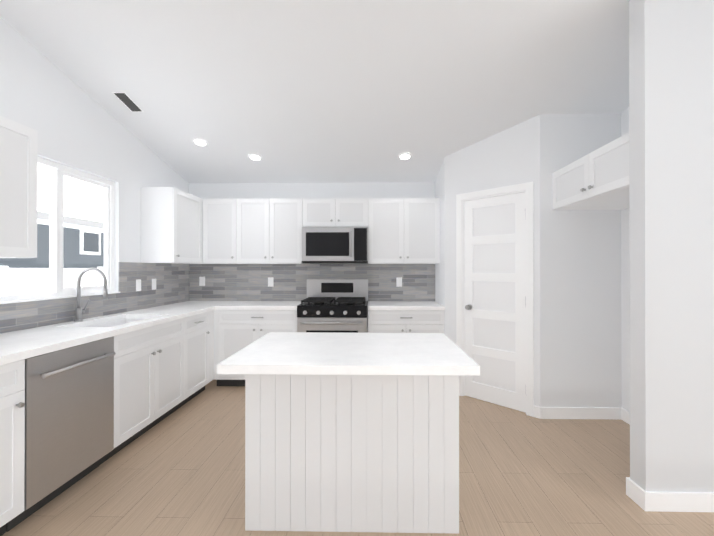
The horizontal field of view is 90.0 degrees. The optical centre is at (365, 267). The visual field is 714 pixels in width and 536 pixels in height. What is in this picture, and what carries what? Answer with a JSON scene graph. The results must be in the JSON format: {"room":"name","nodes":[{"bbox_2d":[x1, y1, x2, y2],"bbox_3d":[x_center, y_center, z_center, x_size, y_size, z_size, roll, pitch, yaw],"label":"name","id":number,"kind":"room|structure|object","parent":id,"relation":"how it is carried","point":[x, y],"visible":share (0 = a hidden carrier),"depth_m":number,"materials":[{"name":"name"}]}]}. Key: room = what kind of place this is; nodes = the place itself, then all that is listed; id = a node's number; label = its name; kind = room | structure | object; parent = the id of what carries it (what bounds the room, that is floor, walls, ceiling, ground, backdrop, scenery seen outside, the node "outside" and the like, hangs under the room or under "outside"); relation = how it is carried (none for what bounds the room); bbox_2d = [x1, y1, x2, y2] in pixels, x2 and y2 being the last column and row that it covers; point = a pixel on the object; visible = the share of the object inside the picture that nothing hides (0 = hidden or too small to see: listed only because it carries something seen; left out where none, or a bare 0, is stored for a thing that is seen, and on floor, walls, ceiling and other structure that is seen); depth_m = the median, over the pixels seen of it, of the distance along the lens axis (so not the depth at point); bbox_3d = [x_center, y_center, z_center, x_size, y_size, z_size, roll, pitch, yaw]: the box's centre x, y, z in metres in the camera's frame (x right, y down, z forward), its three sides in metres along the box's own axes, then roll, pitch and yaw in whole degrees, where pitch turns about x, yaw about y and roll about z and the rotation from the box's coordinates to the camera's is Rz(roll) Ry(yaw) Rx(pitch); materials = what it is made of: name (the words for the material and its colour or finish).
{"room":"kitchen","nodes":[
{"label":"kitchen","id":0,"kind":"room"},
{"bbox_2d":[0,17,188,330],"bbox_3d":[-2.385,-0.714,0.739,0.120,4.070,7.840,0,0,1],"label":"wall","id":1,"kind":"structure","parent":0,"point":[71,122],"depth_m":2.85,"materials":[{"name":"white paint"}]},
{"bbox_2d":[0,116,37,257],"bbox_3d":[-2.120,-0.441,1.683,0.367,0.762,0.900,0,0,1],"label":"upper cabinet","id":2,"kind":"object","parent":1,"relation":"attached to","point":[18,183],"visible":1,"depth_m":2.02,"materials":[{"name":"white wood"}]},
{"bbox_2d":[0,157,114,301],"bbox_3d":[-2.354,-0.283,2.737,0.065,1.016,1.096,0,0,1],"label":"window","id":3,"kind":"structure","parent":1,"relation":"in","point":[59,173],"depth_m":2.74,"materials":[{"name":"white"}]},
{"bbox_2d":[0,165,105,294],"bbox_3d":[-2.351,-0.283,2.737,0.004,0.930,1.010,0,0,1],"label":"window panel","id":4,"kind":"object","parent":3,"relation":"attached to","point":[65,237],"visible":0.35,"depth_m":2.81,"materials":[{"name":"clear glass"}]},
{"bbox_2d":[0,292,119,303],"bbox_3d":[-2.292,0.221,2.734,0.050,0.012,1.096,0,0,1],"label":"window sill","id":5,"kind":"structure","parent":1,"relation":"attached to","point":[28,300],"depth_m":2.57,"materials":[{"name":"white wood"}]},
{"bbox_2d":[0,262,188,332],"bbox_3d":[-2.280,0.178,2.854,0.008,0.468,3.360,0,0,1],"label":"wall tile","id":6,"kind":"structure","parent":1,"relation":"attached to","point":[172,283],"depth_m":3.31,"materials":[{"name":"grey tile"}]},
{"bbox_2d":[136,279,140,290],"bbox_3d":[-2.259,0.172,3.549,0.008,0.116,0.070,0,0,1],"label":"electrical outlet","id":7,"kind":"object","parent":6,"relation":"attached to","point":[138,284],"visible":1,"depth_m":3.54,"materials":[{"name":"white plastic"}]},
{"bbox_2d":[152,279,155,289],"bbox_3d":[-2.254,0.173,3.801,0.008,0.116,0.070,0,0,1],"label":"electrical outlet","id":8,"kind":"object","parent":6,"relation":"attached to","point":[153,284],"visible":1,"depth_m":3.79,"materials":[{"name":"white plastic"}]},
{"bbox_2d":[141,187,203,263],"bbox_3d":[-2.075,-0.433,4.061,0.367,0.762,0.937,0,0,1],"label":"upper cabinet","id":9,"kind":"object","parent":1,"relation":"attached to","point":[172,225],"visible":1,"depth_m":3.60,"materials":[{"name":"white wood"}]},
{"bbox_2d":[189,182,434,301],"bbox_3d":[0.074,0.128,4.549,4.650,2.410,0.120,0,0,1],"label":"wall","id":10,"kind":"structure","parent":0,"point":[312,190],"depth_m":4.51,"materials":[{"name":"white paint"}]},
{"bbox_2d":[203,199,302,263],"bbox_3d":[-1.326,-0.433,4.331,1.172,0.762,0.367,0,0,1],"label":"upper cabinet","id":11,"kind":"object","parent":10,"relation":"attached to","point":[252,231],"visible":1,"depth_m":4.18,"materials":[{"name":"white wood"}]},
{"bbox_2d":[189,264,434,300],"bbox_3d":[-0.688,0.241,4.500,3.112,0.584,0.008,0,0,1],"label":"wall tile","id":12,"kind":"structure","parent":10,"relation":"attached to","point":[236,282],"depth_m":4.50,"materials":[{"name":"grey tile"}]},
{"bbox_2d":[199,277,204,285],"bbox_3d":[-2.072,0.168,4.518,0.070,0.116,0.008,0,0,1],"label":"electrical outlet","id":13,"kind":"object","parent":12,"relation":"attached to","point":[201,281],"visible":1,"depth_m":4.52,"materials":[{"name":"white plastic"}]},
{"bbox_2d":[268,277,273,286],"bbox_3d":[-1.200,0.176,4.502,0.070,0.116,0.008,0,0,1],"label":"electrical outlet","id":14,"kind":"object","parent":12,"relation":"attached to","point":[270,281],"visible":1,"depth_m":4.50,"materials":[{"name":"white plastic"}]},
{"bbox_2d":[396,277,401,286],"bbox_3d":[0.417,0.176,4.470,0.070,0.116,0.008,0,0,1],"label":"electrical outlet","id":15,"kind":"object","parent":12,"relation":"attached to","point":[398,281],"visible":1,"depth_m":4.47,"materials":[{"name":"white plastic"}]},
{"bbox_2d":[303,198,367,226],"bbox_3d":[-0.355,-0.647,4.313,0.766,0.334,0.367,0,0,1],"label":"upper cabinet","id":16,"kind":"object","parent":10,"relation":"attached to","point":[335,212],"visible":1,"depth_m":4.16,"materials":[{"name":"white wood"}]},
{"bbox_2d":[302,227,367,263],"bbox_3d":[-0.356,-0.260,4.269,0.758,0.416,0.454,0,0,1],"label":"microwave","id":17,"kind":"object","parent":16,"relation":"attached to","point":[334,245],"visible":1,"depth_m":4.08,"materials":[{"name":"silver metal"}]},
{"bbox_2d":[368,198,439,263],"bbox_3d":[0.445,-0.433,4.297,0.831,0.762,0.367,0,0,1],"label":"upper cabinet","id":18,"kind":"object","parent":10,"relation":"attached to","point":[403,230],"visible":1,"depth_m":4.15,"materials":[{"name":"white wood"}]},
{"bbox_2d":[0,0,628,182],"bbox_3d":[0.809,-1.981,0.681,6.510,1.836,7.840,0,0,1],"label":"ceiling","id":19,"kind":"structure","parent":0,"point":[320,91],"depth_m":2.69,"materials":[{"name":"white paint"}]},
{"bbox_2d":[112,92,143,111],"bbox_3d":[-2.011,-1.402,3.024,0.110,0.054,0.250,0,0,1],"label":"ceiling vent","id":20,"kind":"object","parent":19,"relation":"in","point":[127,101],"visible":1,"depth_m":3.02,"materials":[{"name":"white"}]},
{"bbox_2d":[192,138,207,145],"bbox_3d":[-1.678,-1.272,3.614,0.150,0.035,0.150,0,0,1],"label":"recessed light","id":21,"kind":"object","parent":19,"relation":"in","point":[199,142],"visible":1,"depth_m":3.61,"materials":[{"name":"white"}]},
{"bbox_2d":[248,154,261,160],"bbox_3d":[-1.208,-1.208,3.898,0.150,0.035,0.150,0,0,1],"label":"recessed light","id":22,"kind":"object","parent":19,"relation":"in","point":[256,157],"visible":1,"depth_m":3.89,"materials":[{"name":"white"}]},
{"bbox_2d":[398,153,411,159],"bbox_3d":[0.424,-1.208,3.866,0.150,0.035,0.150,0,0,1],"label":"recessed light","id":23,"kind":"object","parent":19,"relation":"in","point":[404,156],"visible":1,"depth_m":3.86,"materials":[{"name":"white"}]},
{"bbox_2d":[2,380,713,535],"bbox_3d":[0.809,1.371,0.670,6.510,0.100,7.840,0,0,1],"label":"floor","id":24,"kind":"structure","parent":0,"point":[180,471],"depth_m":2.19,"materials":[{"name":"brown wood"}]},
{"bbox_2d":[0,359,24,535],"bbox_3d":[-2.009,0.885,1.483,0.596,0.872,0.614,0,0,1],"label":"base cabinet","id":25,"kind":"object","parent":24,"relation":"on","point":[12,375],"depth_m":1.73,"materials":[{"name":"white wood"}]},
{"bbox_2d":[6,336,115,531],"bbox_3d":[-1.962,0.890,2.095,0.633,0.866,0.602,0,0,1],"label":"dishwasher","id":26,"kind":"object","parent":24,"relation":"on","point":[69,416],"visible":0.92,"depth_m":2.02,"materials":[{"name":"silver metal"}]},
{"bbox_2d":[114,311,211,417],"bbox_3d":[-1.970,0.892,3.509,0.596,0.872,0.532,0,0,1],"label":"base cabinet","id":27,"kind":"object","parent":24,"relation":"on","point":[162,371],"depth_m":2.95,"materials":[{"name":"white wood"}]},
{"bbox_2d":[212,310,213,379],"bbox_3d":[-1.967,0.894,4.217,0.576,0.872,0.613,0,0,1],"label":"base cabinet","id":28,"kind":"object","parent":24,"relation":"on","point":[213,310],"depth_m":3.90,"materials":[{"name":"white wood"}]},
{"bbox_2d":[0,301,219,364],"bbox_3d":[-1.970,0.432,2.848,0.622,0.039,3.352,0,0,1],"label":"countertop","id":29,"kind":"structure","parent":28,"relation":"on","point":[18,345],"depth_m":2.35,"materials":[{"name":"white stone"}]},
{"bbox_2d":[74,267,107,321],"bbox_3d":[-2.133,0.203,2.789,0.255,0.417,0.096,0,0,1],"label":"faucet","id":30,"kind":"object","parent":29,"relation":"on","point":[79,311],"visible":1,"depth_m":2.76,"materials":[{"name":"grey metal"}]},
{"bbox_2d":[85,318,148,326],"bbox_3d":[-1.974,0.550,2.852,0.398,0.195,0.728,0,0,1],"label":"sink","id":31,"kind":"object","parent":29,"relation":"in","point":[117,322],"visible":0.04,"depth_m":3.10,"materials":[{"name":"white ceramic"}]},
{"bbox_2d":[214,310,296,385],"bbox_3d":[-1.208,0.894,4.210,0.933,0.872,0.597,0,0,1],"label":"base cabinet","id":32,"kind":"object","parent":24,"relation":"on","point":[235,331],"depth_m":3.92,"materials":[{"name":"white wood"}]},
{"bbox_2d":[216,301,303,309],"bbox_3d":[-1.183,0.436,4.183,0.883,0.039,0.652,0,0,1],"label":"countertop","id":33,"kind":"structure","parent":32,"relation":"on","point":[224,305],"depth_m":3.96,"materials":[{"name":"white stone"}]},
{"bbox_2d":[297,279,367,332],"bbox_3d":[-0.358,0.736,4.126,0.758,1.188,0.715,0,0,1],"label":"range","id":34,"kind":"object","parent":24,"relation":"on","point":[334,305],"visible":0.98,"depth_m":3.85,"materials":[{"name":"silver metal"}]},
{"bbox_2d":[245,374,458,533],"bbox_3d":[-0.068,0.886,2.003,1.075,0.873,0.429,0,0,1],"label":"kitchen island","id":35,"kind":"object","parent":24,"relation":"on","point":[352,453],"visible":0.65,"depth_m":1.79,"materials":[{"name":"white wood"}]},
{"bbox_2d":[217,332,479,375],"bbox_3d":[-0.070,0.429,1.883,1.105,0.039,0.775,0,0,1],"label":"island countertop","id":36,"kind":"structure","parent":35,"relation":"on","point":[311,353],"depth_m":1.65,"materials":[{"name":"white stone"}]},
{"bbox_2d":[368,310,443,332],"bbox_3d":[0.443,0.894,4.178,0.831,0.872,0.597,0,0,1],"label":"base cabinet","id":37,"kind":"object","parent":24,"relation":"on","point":[379,321],"depth_m":3.88,"materials":[{"name":"white wood"}]},
{"bbox_2d":[368,301,444,309],"bbox_3d":[0.443,0.436,4.167,0.831,0.039,0.622,0,0,1],"label":"countertop","id":38,"kind":"structure","parent":37,"relation":"on","point":[372,305],"depth_m":3.96,"materials":[{"name":"white stone"}]},
{"bbox_2d":[435,157,444,333],"bbox_3d":[0.912,0.062,4.173,0.100,2.539,0.600,0,0,1],"label":"wall","id":39,"kind":"structure","parent":0,"point":[440,267],"depth_m":4.06,"materials":[{"name":"white paint"}]},
{"bbox_2d":[445,115,539,406],"bbox_3d":[1.235,-0.015,3.552,0.100,2.690,0.990,0,0,-44],"label":"wall","id":40,"kind":"structure","parent":0,"point":[509,156],"depth_m":3.46,"materials":[{"name":"white paint"}]},
{"bbox_2d":[456,182,533,416],"bbox_3d":[1.264,0.279,3.510,0.116,2.102,0.784,0,0,-44],"label":"door frame","id":41,"kind":"structure","parent":40,"relation":"attached to","point":[527,188],"depth_m":3.25,"materials":[{"name":"white wood"}]},
{"bbox_2d":[464,192,525,412],"bbox_3d":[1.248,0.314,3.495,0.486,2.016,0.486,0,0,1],"label":"pantry door","id":42,"kind":"structure","parent":40,"relation":"in","point":[494,291],"depth_m":3.47,"materials":[{"name":"white wood"}]},
{"bbox_2d":[534,405,540,418],"bbox_3d":[1.196,1.280,3.507,0.014,0.100,0.996,0,0,-44],"label":"baseboard","id":43,"kind":"structure","parent":40,"relation":"attached to","point":[537,411],"depth_m":3.16,"materials":[{"name":"white wood"}]},
{"bbox_2d":[540,114,621,407],"bbox_3d":[1.958,-0.016,3.203,0.830,2.690,0.100,0,0,1],"label":"wall","id":44,"kind":"structure","parent":0,"point":[580,318],"depth_m":3.15,"materials":[{"name":"white paint"}]},
{"bbox_2d":[541,407,620,419],"bbox_3d":[1.889,1.279,3.143,0.689,0.100,0.014,0,0,1],"label":"baseboard","id":45,"kind":"structure","parent":44,"relation":"attached to","point":[614,413],"depth_m":3.14,"materials":[{"name":"white wood"}]},
{"bbox_2d":[621,107,629,411],"bbox_3d":[2.315,-0.132,3.317,0.120,2.922,2.500,0,0,1],"label":"wall","id":46,"kind":"structure","parent":0,"point":[625,288],"depth_m":3.10,"materials":[{"name":"white paint"}]},
{"bbox_2d":[552,132,628,209],"bbox_3d":[1.922,-0.678,2.616,0.631,0.330,1.072,0,0,1],"label":"upper cabinet","id":47,"kind":"object","parent":46,"relation":"attached to","point":[597,179],"visible":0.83,"depth_m":2.61,"materials":[{"name":"white wood"}]},
{"bbox_2d":[621,408,629,424],"bbox_3d":[2.235,1.277,2.603,0.014,0.100,1.080,0,0,1],"label":"baseboard","id":48,"kind":"structure","parent":46,"relation":"attached to","point":[625,415],"depth_m":3.08,"materials":[{"name":"white wood"}]},
{"bbox_2d":[629,0,713,491],"bbox_3d":[2.752,-0.149,1.998,2.435,2.948,0.120,0,0,1],"label":"wall","id":49,"kind":"structure","parent":0,"point":[671,150],"depth_m":1.96,"materials":[{"name":"white paint"}]},
{"bbox_2d":[626,477,640,498],"bbox_3d":[1.867,1.275,2.077,0.690,0.100,0.014,0,0,1],"label":"baseboard","id":50,"kind":"structure","parent":49,"relation":"attached to","point":[632,489],"depth_m":2.04,"materials":[{"name":"white wood"}]},
{"bbox_2d":[640,488,713,511],"bbox_3d":[2.744,1.275,1.926,2.449,0.100,0.014,0,0,1],"label":"baseboard","id":51,"kind":"structure","parent":49,"relation":"attached to","point":[644,500],"depth_m":1.94,"materials":[{"name":"white wood"}]},
{"label":"outside","id":52,"kind":"structure","parent":0,"visible":0},
{"bbox_2d":[37,165,103,221],"bbox_3d":[-30.083,-18.300,25.534,61.000,40.600,130.000,0,0,1],"label":"sky","id":53,"kind":"structure","parent":52,"point":[75,195],"depth_m":72.14,"materials":[{"name":"white"}]},
{"bbox_3d":[-30.981,1.918,15.485,57.590,0.100,90.000,0,0,1],"label":"ground","id":54,"kind":"structure","parent":52,"visible":0},
{"bbox_2d":[0,266,103,295],"bbox_3d":[-6.690,0.943,19.990,0.090,1.880,60.060,0,0,1],"label":"fence","id":55,"kind":"object","parent":54,"relation":"on","point":[95,280],"depth_m":7.48,"materials":[{"name":"white"}]},
{"bbox_2d":[0,211,103,267],"bbox_3d":[-17.624,-0.582,23.236,8.800,4.950,34.800,0,0,1],"label":"house","id":56,"kind":"structure","parent":54,"relation":"on","point":[74,250],"depth_m":16.84,"materials":[{"name":"grey"}]}
]}

